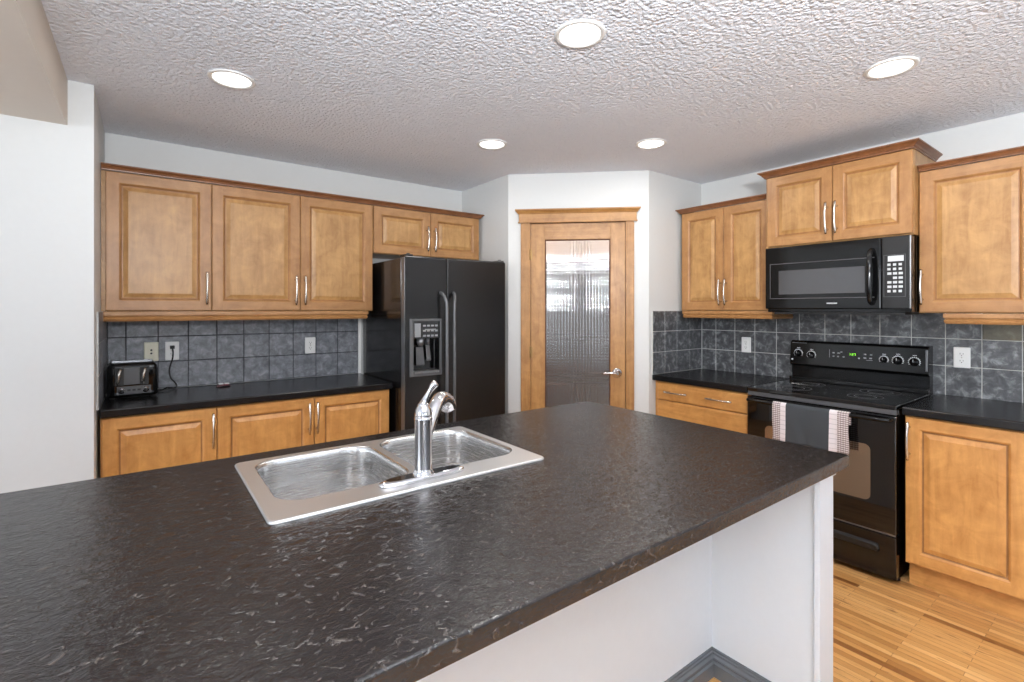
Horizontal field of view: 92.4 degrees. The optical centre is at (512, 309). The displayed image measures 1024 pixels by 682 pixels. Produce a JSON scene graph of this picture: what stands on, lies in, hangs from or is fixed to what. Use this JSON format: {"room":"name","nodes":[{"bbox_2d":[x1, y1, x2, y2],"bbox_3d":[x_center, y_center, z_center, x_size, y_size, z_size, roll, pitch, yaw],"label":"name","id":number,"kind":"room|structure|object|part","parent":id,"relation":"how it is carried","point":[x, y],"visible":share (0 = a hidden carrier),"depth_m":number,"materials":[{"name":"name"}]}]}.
{"room":"kitchen","nodes":[
{"label":"kitchen","id":0,"kind":"room"},
{"bbox_2d":[0,80,104,493],"bbox_3d":[-4.119,0.185,1.169,4.814,2.440,0.854,0,0,-37],"label":"wall","id":1,"kind":"structure","parent":0,"point":[50,173],"depth_m":2.18,"materials":[{"name":"white paint"}]},
{"bbox_2d":[96,311,106,410],"bbox_3d":[-2.191,0.251,2.620,0.011,0.476,0.622,0,0,-37],"label":"tile backsplash","id":2,"kind":"structure","parent":1,"relation":"attached to","point":[101,327],"depth_m":2.45,"materials":[{"name":"tile"}]},
{"bbox_2d":[105,132,461,397],"bbox_3d":[-0.826,0.185,4.110,3.983,2.440,0.100,0,0,-37],"label":"wall","id":3,"kind":"structure","parent":0,"point":[119,149],"depth_m":3.40,"materials":[{"name":"white paint"}]},
{"bbox_2d":[101,170,210,310],"bbox_3d":[-2.072,-0.366,2.873,0.503,0.757,0.380,0,0,-37],"label":"upper cabinet","id":4,"kind":"object","parent":3,"relation":"attached to","point":[156,231],"visible":1,"depth_m":2.75,"materials":[{"name":"brown wood"}]},
{"bbox_3d":[-1.790,-0.123,2.877,0.015,0.193,0.047,0,0,-37],"label":"handle","id":5,"kind":"part","parent":4,"relation":"part of","materials":[{"name":"silver metal"}]},
{"bbox_2d":[107,311,357,388],"bbox_3d":[-1.782,0.251,3.323,1.485,0.476,0.011,0,0,-37],"label":"tile backsplash","id":6,"kind":"structure","parent":3,"relation":"attached to","point":[210,351],"depth_m":3.28,"materials":[{"name":"tile"}]},
{"bbox_2d":[144,342,158,360],"bbox_3d":[-2.204,0.260,2.995,0.072,0.116,0.008,0,0,-37],"label":"jack plate","id":7,"kind":"object","parent":6,"relation":"attached to","point":[151,349],"visible":0.87,"depth_m":2.99,"materials":[{"name":"beige plastic"}]},
{"bbox_2d":[165,341,178,359],"bbox_3d":[-2.120,0.260,3.058,0.072,0.116,0.009,0,0,-37],"label":"wall outlet","id":8,"kind":"object","parent":6,"relation":"attached to","point":[168,352],"visible":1,"depth_m":3.05,"materials":[{"name":"white plastic"}]},
{"bbox_2d":[305,337,314,353],"bbox_3d":[-1.463,0.262,3.550,0.072,0.116,0.009,0,0,-37],"label":"wall outlet","id":9,"kind":"object","parent":6,"relation":"attached to","point":[309,341],"visible":1,"depth_m":3.54,"materials":[{"name":"white plastic"}]},
{"bbox_2d":[103,311,367,321],"bbox_3d":[-1.698,0.040,3.175,1.450,0.054,0.311,0,0,-37],"label":"rail","id":10,"kind":"object","parent":3,"relation":"attached to","point":[125,315],"visible":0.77,"depth_m":2.96,"materials":[{"name":"brown wood"}]},
{"bbox_2d":[211,184,372,310],"bbox_3d":[-1.476,-0.366,3.321,0.989,0.757,0.380,0,0,-37],"label":"upper cabinet","id":11,"kind":"object","parent":3,"relation":"attached to","point":[271,251],"visible":1,"depth_m":3.17,"materials":[{"name":"brown wood"}]},
{"bbox_3d":[-1.592,-0.365,3.067,0.493,0.749,0.020,0,0,-37],"label":"door","id":12,"kind":"part","parent":11,"relation":"part of","materials":[{"name":"brown wood"}]},
{"bbox_3d":[-1.398,-0.123,3.171,0.015,0.193,0.047,0,0,-37],"label":"handle","id":13,"kind":"part","parent":11,"relation":"part of","materials":[{"name":"silver metal"}]},
{"bbox_3d":[-1.352,-0.123,3.206,0.015,0.193,0.047,0,0,-37],"label":"handle","id":14,"kind":"part","parent":11,"relation":"part of","materials":[{"name":"silver metal"}]},
{"bbox_3d":[-1.198,-0.365,3.363,0.486,0.749,0.020,0,0,-37],"label":"door","id":15,"kind":"part","parent":11,"relation":"part of","materials":[{"name":"brown wood"}]},
{"bbox_2d":[358,319,360,372],"bbox_3d":[-1.179,0.252,3.776,0.022,0.478,0.012,0,0,-37],"label":"trim","id":16,"kind":"structure","parent":3,"relation":"attached to","point":[359,320],"depth_m":3.77,"materials":[{"name":"white plastic"}]},
{"bbox_2d":[373,205,478,259],"bbox_3d":[-0.718,-0.572,3.889,0.905,0.345,0.380,0,0,-37],"label":"upper cabinet","id":17,"kind":"object","parent":3,"relation":"attached to","point":[397,232],"visible":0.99,"depth_m":3.74,"materials":[{"name":"brown wood"}]},
{"bbox_2d":[101,162,484,218],"bbox_3d":[-1.310,-0.759,3.458,2.423,0.031,0.360,0,0,-37],"label":"crown molding","id":18,"kind":"structure","parent":17,"relation":"on","point":[104,166],"depth_m":3.09,"materials":[{"name":"brown wood"}]},
{"bbox_3d":[-0.817,-0.571,3.649,0.450,0.337,0.020,0,0,-37],"label":"door","id":19,"kind":"part","parent":17,"relation":"part of","materials":[{"name":"brown wood"}]},
{"bbox_3d":[-0.643,-0.534,3.737,0.015,0.193,0.047,0,0,-37],"label":"handle","id":20,"kind":"part","parent":17,"relation":"part of","materials":[{"name":"silver metal"}]},
{"bbox_3d":[-0.594,-0.534,3.774,0.015,0.193,0.047,0,0,-37],"label":"handle","id":21,"kind":"part","parent":17,"relation":"part of","materials":[{"name":"silver metal"}]},
{"bbox_3d":[-0.459,-0.571,3.917,0.441,0.337,0.020,0,0,-37],"label":"door","id":22,"kind":"part","parent":17,"relation":"part of","materials":[{"name":"brown wood"}]},
{"bbox_2d":[462,175,507,413],"bbox_3d":[-0.205,0.185,4.083,0.090,2.440,0.690,0,0,-37],"label":"wall","id":23,"kind":"structure","parent":0,"point":[489,199],"depth_m":3.93,"materials":[{"name":"white paint"}]},
{"bbox_2d":[41,0,1023,191],"bbox_3d":[-0.441,-1.075,-0.497,8.897,0.080,7.934,0,0,-37],"label":"ceiling","id":24,"kind":"structure","parent":0,"point":[407,91],"depth_m":2.19,"materials":[{"name":"white paint"}]},
{"bbox_2d":[0,0,67,124],"bbox_3d":[-0.145,-0.932,-0.746,0.573,0.205,6.980,0,0,-37],"label":"beam","id":25,"kind":"structure","parent":24,"relation":"attached to","point":[33,78],"depth_m":1.74,"materials":[{"name":"white paint"}]},
{"bbox_2d":[207,69,255,88],"bbox_3d":[-1.263,-1.031,2.209,0.192,0.007,0.192,0,0,-37],"label":"recessed light","id":26,"kind":"object","parent":24,"relation":"in","point":[224,77],"visible":1,"depth_m":2.20,"materials":[{"name":"white plastic"}]},
{"bbox_2d":[477,139,506,149],"bbox_3d":[-0.131,-1.031,3.079,0.192,0.007,0.192,0,0,-37],"label":"recessed light","id":27,"kind":"object","parent":24,"relation":"in","point":[490,144],"visible":1,"depth_m":3.08,"materials":[{"name":"white plastic"}]},
{"bbox_2d":[554,19,605,48],"bbox_3d":[0.253,-1.031,1.847,0.192,0.007,0.192,0,0,-37],"label":"recessed light","id":28,"kind":"object","parent":24,"relation":"in","point":[581,33],"visible":1,"depth_m":1.84,"materials":[{"name":"white plastic"}]},
{"bbox_2d":[635,138,666,148],"bbox_3d":[0.864,-1.031,3.070,0.192,0.007,0.192,0,0,-37],"label":"recessed light","id":29,"kind":"object","parent":24,"relation":"in","point":[652,143],"visible":1,"depth_m":3.06,"materials":[{"name":"white plastic"}]},
{"bbox_2d":[863,56,919,78],"bbox_3d":[1.620,-1.031,2.104,0.192,0.007,0.192,0,0,-37],"label":"recessed light","id":30,"kind":"object","parent":24,"relation":"in","point":[891,67],"visible":1,"depth_m":2.10,"materials":[{"name":"white glass"}]},
{"bbox_2d":[508,170,648,412],"bbox_3d":[0.495,0.185,3.761,1.056,2.440,0.080,0,0,6],"label":"wall","id":31,"kind":"structure","parent":0,"point":[613,188],"depth_m":3.71,"materials":[{"name":"white paint"}]},
{"bbox_2d":[515,206,640,410],"bbox_3d":[0.487,0.324,3.730,0.934,2.162,0.133,0,0,6],"label":"door","id":32,"kind":"structure","parent":31,"relation":"in","point":[577,264],"depth_m":3.73,"materials":[{"name":"brown wood"}]},
{"bbox_3d":[0.492,0.373,3.739,0.493,2.049,0.035,0,0,6],"label":"rail","id":33,"kind":"part","parent":32,"relation":"part of","materials":[{"name":"brown wood"}]},
{"bbox_3d":[0.492,0.308,3.739,0.481,1.663,0.006,0,0,6],"label":"glass pane","id":34,"kind":"part","parent":32,"relation":"part of","materials":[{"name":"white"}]},
{"bbox_3d":[0.740,0.480,3.664,0.156,0.076,0.058,0,0,6],"label":"handle","id":35,"kind":"part","parent":32,"relation":"part of","materials":[{"name":"silver metal"}]},
{"bbox_2d":[649,170,700,414],"bbox_3d":[1.263,0.185,3.905,0.687,2.440,0.090,0,0,-37],"label":"wall","id":36,"kind":"structure","parent":0,"point":[667,194],"depth_m":3.78,"materials":[{"name":"white paint"}]},
{"bbox_2d":[652,311,700,373],"bbox_3d":[1.303,0.251,3.871,0.640,0.476,0.011,0,0,-37],"label":"tile backsplash","id":37,"kind":"structure","parent":36,"relation":"attached to","point":[676,339],"depth_m":3.83,"materials":[{"name":"tile"}]},
{"bbox_2d":[701,112,1023,368],"bbox_3d":[3.077,0.185,2.142,0.100,2.440,7.734,0,0,-37],"label":"wall","id":38,"kind":"structure","parent":0,"point":[1005,132],"depth_m":2.82,"materials":[{"name":"white paint"}]},
{"bbox_2d":[682,200,767,310],"bbox_3d":[1.636,-0.366,3.660,0.380,0.757,0.692,0,0,-37],"label":"upper cabinet","id":39,"kind":"object","parent":38,"relation":"attached to","point":[724,248],"visible":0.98,"depth_m":3.56,"materials":[{"name":"brown wood"}]},
{"bbox_3d":[1.432,-0.365,3.711,0.020,0.749,0.346,0,0,-37],"label":"door","id":40,"kind":"part","parent":39,"relation":"part of","materials":[{"name":"brown wood"}]},
{"bbox_3d":[1.498,-0.123,3.567,0.047,0.193,0.015,0,0,-37],"label":"handle","id":41,"kind":"part","parent":39,"relation":"part of","materials":[{"name":"silver metal"}]},
{"bbox_2d":[675,193,765,213],"bbox_3d":[1.636,-0.760,3.677,0.360,0.031,0.719,0,0,-37],"label":"crown molding","id":42,"kind":"structure","parent":39,"relation":"attached to","point":[761,196],"depth_m":3.55,"materials":[{"name":"brown wood"}]},
{"bbox_3d":[1.525,-0.123,3.531,0.047,0.193,0.015,0,0,-37],"label":"handle","id":43,"kind":"part","parent":39,"relation":"part of","materials":[{"name":"silver metal"}]},
{"bbox_3d":[1.636,-0.365,3.439,0.020,0.749,0.330,0,0,-37],"label":"door","id":44,"kind":"part","parent":39,"relation":"part of","materials":[{"name":"brown wood"}]},
{"bbox_2d":[682,311,792,318],"bbox_3d":[1.657,0.040,3.659,0.311,0.054,0.689,0,0,-37],"label":"rail","id":45,"kind":"object","parent":38,"relation":"attached to","point":[687,314],"visible":0.82,"depth_m":3.49,"materials":[{"name":"brown wood"}]},
{"bbox_2d":[766,149,933,248],"bbox_3d":[2.047,-0.632,3.042,0.465,0.462,0.782,0,0,-37],"label":"upper cabinet","id":46,"kind":"object","parent":38,"relation":"attached to","point":[877,196],"visible":0.98,"depth_m":2.87,"materials":[{"name":"brown wood"}]},
{"bbox_3d":[1.795,-0.632,3.085,0.020,0.450,0.382,0,0,-37],"label":"door","id":47,"kind":"part","parent":46,"relation":"part of","materials":[{"name":"brown wood"}]},
{"bbox_3d":[1.868,-0.544,2.932,0.047,0.193,0.015,0,0,-37],"label":"handle","id":48,"kind":"part","parent":46,"relation":"part of","materials":[{"name":"silver metal"}]},
{"bbox_3d":[1.898,-0.544,2.892,0.047,0.193,0.015,0,0,-37],"label":"handle","id":49,"kind":"part","parent":46,"relation":"part of","materials":[{"name":"silver metal"}]},
{"bbox_2d":[766,235,924,314],"bbox_3d":[2.029,-0.183,3.018,0.497,0.428,0.763,0,0,-37],"label":"microwave","id":50,"kind":"object","parent":46,"relation":"attached to","point":[873,276],"visible":1,"depth_m":2.84,"materials":[{"name":"black metal"}]},
{"bbox_3d":[1.851,-0.198,2.968,0.030,0.394,0.630,0,0,-37],"label":"door","id":51,"kind":"part","parent":50,"relation":"part of","materials":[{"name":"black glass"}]},
{"bbox_3d":[1.980,-0.181,2.721,0.063,0.320,0.028,0,0,-37],"label":"handle","id":52,"kind":"part","parent":50,"relation":"part of","materials":[{"name":"black plastic"}]},
{"bbox_3d":[2.081,-0.198,2.662,0.030,0.394,0.130,0,0,-37],"label":"control panel","id":53,"kind":"part","parent":50,"relation":"part of","materials":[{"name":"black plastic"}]},
{"bbox_3d":[2.110,-0.198,2.607,0.014,0.390,0.008,0,0,-37],"label":"edge trim","id":54,"kind":"part","parent":50,"relation":"part of","materials":[{"name":"grey metal"}]},
{"bbox_2d":[757,138,942,179],"bbox_3d":[2.052,-0.878,3.046,0.452,0.039,0.850,0,0,-37],"label":"crown molding","id":55,"kind":"structure","parent":46,"relation":"attached to","point":[918,144],"depth_m":2.81,"materials":[{"name":"brown wood"}]},
{"bbox_3d":[2.026,-0.632,2.777,0.020,0.450,0.380,0,0,-37],"label":"door","id":56,"kind":"part","parent":46,"relation":"part of","materials":[{"name":"brown wood"}]},
{"bbox_2d":[702,313,1023,402],"bbox_3d":[2.158,0.309,3.275,0.011,0.592,1.968,0,0,-37],"label":"tile backsplash","id":57,"kind":"structure","parent":38,"relation":"attached to","point":[996,372],"depth_m":3.01,"materials":[{"name":"tile"}]},
{"bbox_2d":[742,337,750,352],"bbox_3d":[1.784,0.273,3.756,0.009,0.116,0.072,0,0,-37],"label":"wall outlet","id":58,"kind":"object","parent":57,"relation":"attached to","point":[746,341],"visible":1,"depth_m":3.75,"materials":[{"name":"white plastic"}]},
{"bbox_2d":[953,347,970,367],"bbox_3d":[2.528,0.273,2.765,0.009,0.116,0.072,0,0,-37],"label":"wall outlet","id":59,"kind":"object","parent":57,"relation":"attached to","point":[961,355],"visible":1,"depth_m":2.76,"materials":[{"name":"white plastic"}]},
{"bbox_2d":[958,352,965,356],"bbox_3d":[2.526,0.254,2.763,0.003,0.029,0.034,0,0,-37],"label":"receptacle","id":60,"kind":"object","parent":59,"relation":"attached to","point":[960,354],"depth_m":2.76,"materials":[{"name":"white plastic"}]},
{"bbox_2d":[958,358,965,363],"bbox_3d":[2.526,0.293,2.763,0.003,0.029,0.034,0,0,-37],"label":"receptacle","id":61,"kind":"object","parent":59,"relation":"attached to","point":[960,360],"depth_m":2.76,"materials":[{"name":"white plastic"}]},
{"bbox_2d":[919,154,1023,312],"bbox_3d":[2.454,-0.362,2.571,0.380,0.766,0.458,0,0,-37],"label":"upper cabinet","id":62,"kind":"object","parent":38,"relation":"attached to","point":[971,216],"visible":1,"depth_m":2.49,"materials":[{"name":"brown wood"}]},
{"bbox_3d":[2.194,-0.119,2.639,0.047,0.193,0.015,0,0,-37],"label":"handle","id":63,"kind":"part","parent":62,"relation":"part of","materials":[{"name":"silver metal"}]},
{"bbox_2d":[917,146,1023,172],"bbox_3d":[2.335,-0.759,2.480,0.042,0.031,0.456,0,0,-37],"label":"crown molding","id":64,"kind":"structure","parent":62,"relation":"attached to","point":[1019,150],"depth_m":2.48,"materials":[{"name":"brown wood"}]},
{"bbox_2d":[943,313,1023,324],"bbox_3d":[2.498,0.050,2.539,0.311,0.054,0.355,0,0,-37],"label":"rail","id":65,"kind":"object","parent":38,"relation":"attached to","point":[950,318],"visible":1,"depth_m":2.46,"materials":[{"name":"brown wood"}]},
{"bbox_2d":[708,559,1023,681],"bbox_3d":[0.188,1.430,2.163,4.697,0.050,4.434,0,0,-37],"label":"floor","id":66,"kind":"structure","parent":0,"point":[885,629],"depth_m":2.12,"materials":[{"name":"brown wood"}]},
{"bbox_2d":[100,407,216,477],"bbox_3d":[-1.981,0.969,2.762,0.491,0.872,0.647,0,0,-37],"label":"base cabinet","id":67,"kind":"object","parent":66,"relation":"on","point":[144,442],"visible":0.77,"depth_m":2.53,"materials":[{"name":"brown wood"}]},
{"bbox_3d":[-1.619,0.660,2.659,0.015,0.193,0.047,0,0,-37],"label":"handle","id":68,"kind":"part","parent":67,"relation":"part of","materials":[{"name":"silver metal"}]},
{"bbox_2d":[217,389,388,458],"bbox_3d":[-1.385,0.969,3.210,1.000,0.872,0.647,0,0,-37],"label":"base cabinet","id":69,"kind":"object","parent":66,"relation":"on","point":[251,428],"visible":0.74,"depth_m":2.94,"materials":[{"name":"brown wood"}]},
{"bbox_2d":[99,373,392,418],"bbox_3d":[-1.586,0.512,3.075,1.502,0.041,0.621,0,0,-37],"label":"countertop","id":70,"kind":"structure","parent":69,"relation":"on","point":[206,396],"depth_m":2.89,"materials":[{"name":"black stone"}]},
{"bbox_2d":[106,359,157,399],"bbox_3d":[-2.130,0.391,2.750,0.224,0.201,0.195,0,0,-40],"label":"toaster","id":71,"kind":"object","parent":70,"relation":"on","point":[126,378],"visible":1,"depth_m":2.69,"materials":[{"name":"black metal"}]},
{"bbox_3d":[-2.122,0.369,2.646,0.023,0.092,0.025,0,0,-3],"label":"lever","id":72,"kind":"part","parent":71,"relation":"part of","materials":[{"name":"silver metal"}]},
{"bbox_3d":[-2.085,0.366,2.689,0.070,0.094,0.004,0,0,-40],"label":"panel","id":73,"kind":"part","parent":71,"relation":"part of","materials":[{"name":"grey metal"}]},
{"bbox_3d":[-2.139,0.297,2.761,0.188,0.008,0.134,0,0,-40],"label":"plate","id":74,"kind":"part","parent":71,"relation":"part of","materials":[{"name":"silver metal"}]},
{"bbox_3d":[-2.082,0.389,2.700,0.174,0.160,0.012,0,0,-40],"label":"panel","id":75,"kind":"part","parent":71,"relation":"part of","materials":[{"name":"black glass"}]},
{"bbox_3d":[-2.039,0.369,2.715,0.023,0.092,0.025,0,0,-3],"label":"lever","id":76,"kind":"part","parent":71,"relation":"part of","materials":[{"name":"silver metal"}]},
{"bbox_2d":[158,345,176,391],"bbox_3d":[-2.086,0.358,2.980,0.053,0.264,0.167,0,0,-11],"label":"power cord","id":77,"kind":"object","parent":70,"relation":"on","point":[172,347],"visible":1,"depth_m":3.03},
{"bbox_2d":[216,382,230,386],"bbox_3d":[-1.839,0.479,3.121,0.076,0.022,0.054,0,0,-43],"label":"packet","id":78,"kind":"object","parent":70,"relation":"on","point":[225,383],"visible":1,"depth_m":3.10,"materials":[{"name":"white paper"}]},
{"bbox_3d":[-1.420,0.912,2.850,0.507,0.746,0.020,0,0,-37],"label":"door","id":79,"kind":"part","parent":69,"relation":"part of","materials":[{"name":"brown wood"}]},
{"bbox_3d":[-1.222,0.660,2.957,0.015,0.193,0.047,0,0,-37],"label":"handle","id":80,"kind":"part","parent":69,"relation":"part of","materials":[{"name":"silver metal"}]},
{"bbox_3d":[-1.185,0.660,2.985,0.015,0.193,0.047,0,0,-37],"label":"handle","id":81,"kind":"part","parent":69,"relation":"part of","materials":[{"name":"silver metal"}]},
{"bbox_3d":[-1.023,0.912,3.148,0.479,0.746,0.020,0,0,-37],"label":"door","id":82,"kind":"part","parent":69,"relation":"part of","materials":[{"name":"brown wood"}]},
{"bbox_2d":[363,253,504,431],"bbox_3d":[-0.580,0.513,3.668,0.801,1.755,0.835,0,0,-37],"label":"refrigerator","id":83,"kind":"object","parent":66,"relation":"on","point":[441,320],"visible":0.69,"depth_m":3.38,"materials":[{"name":"black metal"}]},
{"bbox_3d":[-0.707,0.484,3.179,0.012,1.642,0.056,0,0,-37],"label":"edge trim","id":84,"kind":"part","parent":83,"relation":"part of","materials":[{"name":"grey metal"}]},
{"bbox_3d":[-0.590,0.487,3.269,0.302,1.667,0.068,0,0,-37],"label":"freezer door","id":85,"kind":"part","parent":83,"relation":"part of","materials":[{"name":"black metal"}]},
{"bbox_3d":[-0.569,0.136,3.239,0.190,0.112,0.013,0,0,-37],"label":"control panel","id":86,"kind":"part","parent":83,"relation":"part of","materials":[{"name":"black plastic"}]},
{"bbox_3d":[-0.460,0.418,3.279,0.075,1.078,0.026,0,0,30],"label":"handle","id":87,"kind":"part","parent":83,"relation":"part of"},
{"bbox_3d":[-0.396,0.418,3.328,0.026,1.078,0.075,0,0,-14],"label":"handle","id":88,"kind":"part","parent":83,"relation":"part of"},
{"bbox_3d":[-0.270,0.487,3.509,0.493,1.667,0.068,0,0,-37],"label":"door","id":89,"kind":"part","parent":83,"relation":"part of","materials":[{"name":"black metal"}]},
{"bbox_2d":[417,474,835,681],"bbox_3d":[-0.259,0.969,1.397,2.462,0.872,1.210,0,0,-37],"label":"kitchen island","id":90,"kind":"object","parent":66,"relation":"on","point":[751,600],"visible":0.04,"depth_m":1.68,"materials":[{"name":"white paint"}]},
{"bbox_2d":[0,401,848,681],"bbox_3d":[-0.238,0.512,1.387,2.524,0.041,1.224,0,0,-37],"label":"island countertop","id":91,"kind":"structure","parent":90,"relation":"on","point":[174,573],"depth_m":0.99,"materials":[{"name":"laminate"}]},
{"bbox_2d":[235,426,543,524],"bbox_3d":[-0.384,0.581,1.576,0.827,0.194,0.544,0,0,-37],"label":"sink","id":92,"kind":"object","parent":91,"relation":"in","point":[290,487],"visible":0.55,"depth_m":1.63,"materials":[{"name":"silver metal"}]},
{"bbox_3d":[-0.554,0.580,1.495,0.373,0.190,0.413,0,0,-37],"label":"bowl","id":93,"kind":"part","parent":92,"relation":"part of","materials":[{"name":"silver metal"}]},
{"bbox_3d":[-0.240,0.580,1.730,0.360,0.190,0.413,0,0,-37],"label":"bowl","id":94,"kind":"part","parent":92,"relation":"part of","materials":[{"name":"silver metal"}]},
{"bbox_2d":[378,380,464,488],"bbox_3d":[-0.238,0.345,1.448,0.136,0.280,0.329,0,0,28],"label":"faucet","id":95,"kind":"object","parent":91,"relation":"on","point":[426,415],"visible":1,"depth_m":1.40,"materials":[{"name":"silver metal"}]},
{"bbox_3d":[-0.257,0.478,1.412,0.268,0.013,0.058,0,0,-37],"label":"plate","id":96,"kind":"part","parent":95,"relation":"part of","materials":[{"name":"silver metal"}]},
{"bbox_3d":[-0.251,0.257,1.415,0.064,0.104,0.053,0,0,-37],"label":"lever","id":97,"kind":"part","parent":95,"relation":"part of","materials":[{"name":"silver metal"}]},
{"bbox_3d":[-0.230,0.325,1.513,0.051,0.136,0.212,0,0,15],"label":"spout","id":98,"kind":"part","parent":95,"relation":"part of","materials":[{"name":"silver metal"}]},
{"bbox_3d":[-0.062,1.356,1.049,2.360,0.098,0.368,0,0,-37],"label":"baseboard","id":99,"kind":"part","parent":90,"relation":"part of","materials":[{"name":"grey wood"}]},
{"bbox_3d":[0.680,0.969,2.093,0.080,0.872,1.148,0,0,-37],"label":"panel","id":100,"kind":"part","parent":90,"relation":"part of","materials":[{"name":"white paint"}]},
{"bbox_2d":[656,381,749,433],"bbox_3d":[1.505,0.969,3.575,0.663,0.872,0.722,0,0,-37],"label":"base cabinet","id":101,"kind":"object","parent":66,"relation":"on","point":[723,409],"visible":0.32,"depth_m":3.37,"materials":[{"name":"brown wood"}]},
{"bbox_3d":[1.162,0.605,3.519,0.047,0.015,0.193,0,0,-37],"label":"handle","id":102,"kind":"part","parent":101,"relation":"part of","materials":[{"name":"silver metal"}]},
{"bbox_3d":[1.293,0.825,3.400,0.020,0.300,0.688,0,0,-37],"label":"drawer","id":103,"kind":"part","parent":101,"relation":"part of","materials":[{"name":"brown wood"}]},
{"bbox_3d":[1.293,0.605,3.400,0.020,0.131,0.688,0,0,-37],"label":"drawer","id":104,"kind":"part","parent":101,"relation":"part of","materials":[{"name":"brown wood"}]},
{"bbox_3d":[1.360,0.605,3.256,0.047,0.015,0.193,0,0,-37],"label":"handle","id":105,"kind":"part","parent":101,"relation":"part of","materials":[{"name":"silver metal"}]},
{"bbox_2d":[652,369,788,392],"bbox_3d":[1.518,0.512,3.584,0.640,0.041,0.727,0,0,-37],"label":"countertop","id":106,"kind":"structure","parent":101,"relation":"on","point":[715,379],"depth_m":3.48,"materials":[{"name":"black stone"}]},
{"bbox_2d":[746,340,932,580],"bbox_3d":[1.939,0.810,2.955,0.722,1.190,0.766,0,0,-37],"label":"range","id":107,"kind":"object","parent":66,"relation":"on","point":[872,382],"visible":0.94,"depth_m":2.67,"materials":[{"name":"black metal"}]},
{"bbox_3d":[1.953,0.302,3.369,0.027,0.046,0.046,0,0,-37],"label":"knob","id":108,"kind":"part","parent":107,"relation":"part of","materials":[{"name":"black plastic"}]},
{"bbox_3d":[2.001,0.308,3.303,0.027,0.046,0.046,0,0,-37],"label":"knob","id":109,"kind":"part","parent":107,"relation":"part of","materials":[{"name":"black plastic"}]},
{"bbox_2d":[772,401,850,454],"bbox_3d":[1.658,0.654,2.744,0.044,0.222,0.397,0,0,-37],"label":"dish towel","id":110,"kind":"object","parent":107,"relation":"hanging from","point":[815,427],"visible":0.99,"depth_m":2.72,"materials":[{"name":"grey fabric"}]},
{"bbox_3d":[1.675,0.559,2.756,0.061,0.022,0.745,0,0,-37],"label":"handle","id":111,"kind":"part","parent":107,"relation":"part of","materials":[{"name":"black metal"}]},
{"bbox_3d":[1.719,0.843,2.790,0.050,0.600,0.762,0,0,-37],"label":"oven door","id":112,"kind":"part","parent":107,"relation":"part of","materials":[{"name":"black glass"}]},
{"bbox_2d":[748,379,930,410],"bbox_3d":[1.940,0.500,2.955,0.599,0.024,0.766,0,0,-37],"label":"cooktop","id":113,"kind":"object","parent":107,"relation":"in","point":[859,396],"depth_m":2.86,"materials":[{"name":"black glass"}]},
{"bbox_3d":[1.702,1.228,2.762,0.015,0.046,0.598,0,0,-37],"label":"drawer pull","id":114,"kind":"part","parent":107,"relation":"part of","materials":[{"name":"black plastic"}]},
{"bbox_3d":[1.720,1.262,2.790,0.048,0.218,0.762,0,0,-37],"label":"storage drawer","id":115,"kind":"part","parent":107,"relation":"part of","materials":[{"name":"black metal"}]},
{"bbox_3d":[2.245,0.307,2.978,0.027,0.038,0.038,0,0,-37],"label":"knob","id":116,"kind":"part","parent":107,"relation":"part of","materials":[{"name":"black plastic"}]},
{"bbox_3d":[2.287,0.307,2.923,0.027,0.048,0.048,0,0,-37],"label":"knob","id":117,"kind":"part","parent":107,"relation":"part of","materials":[{"name":"black plastic"}]},
{"bbox_3d":[2.334,0.309,2.860,0.027,0.048,0.048,0,0,-37],"label":"knob","id":118,"kind":"part","parent":107,"relation":"part of","materials":[{"name":"black plastic"}]},
{"bbox_3d":[2.379,0.299,2.822,0.015,0.123,0.010,0,0,-37],"label":"trim","id":119,"kind":"part","parent":107,"relation":"part of","materials":[{"name":"grey metal"}]},
{"bbox_2d":[905,415,1023,622],"bbox_3d":[2.335,0.969,2.470,0.663,0.872,0.445,0,0,-37],"label":"base cabinet","id":120,"kind":"object","parent":66,"relation":"on","point":[964,483],"visible":0.98,"depth_m":2.30,"materials":[{"name":"brown wood"}]},
{"bbox_3d":[1.967,0.657,2.447,0.047,0.193,0.015,0,0,-37],"label":"handle","id":121,"kind":"part","parent":120,"relation":"part of","materials":[{"name":"silver metal"}]},
{"bbox_2d":[902,394,1023,431],"bbox_3d":[2.349,0.512,2.476,0.640,0.041,0.463,0,0,-37],"label":"countertop","id":122,"kind":"structure","parent":120,"relation":"on","point":[1008,415],"depth_m":2.40,"materials":[{"name":"black laminate"}]}
]}

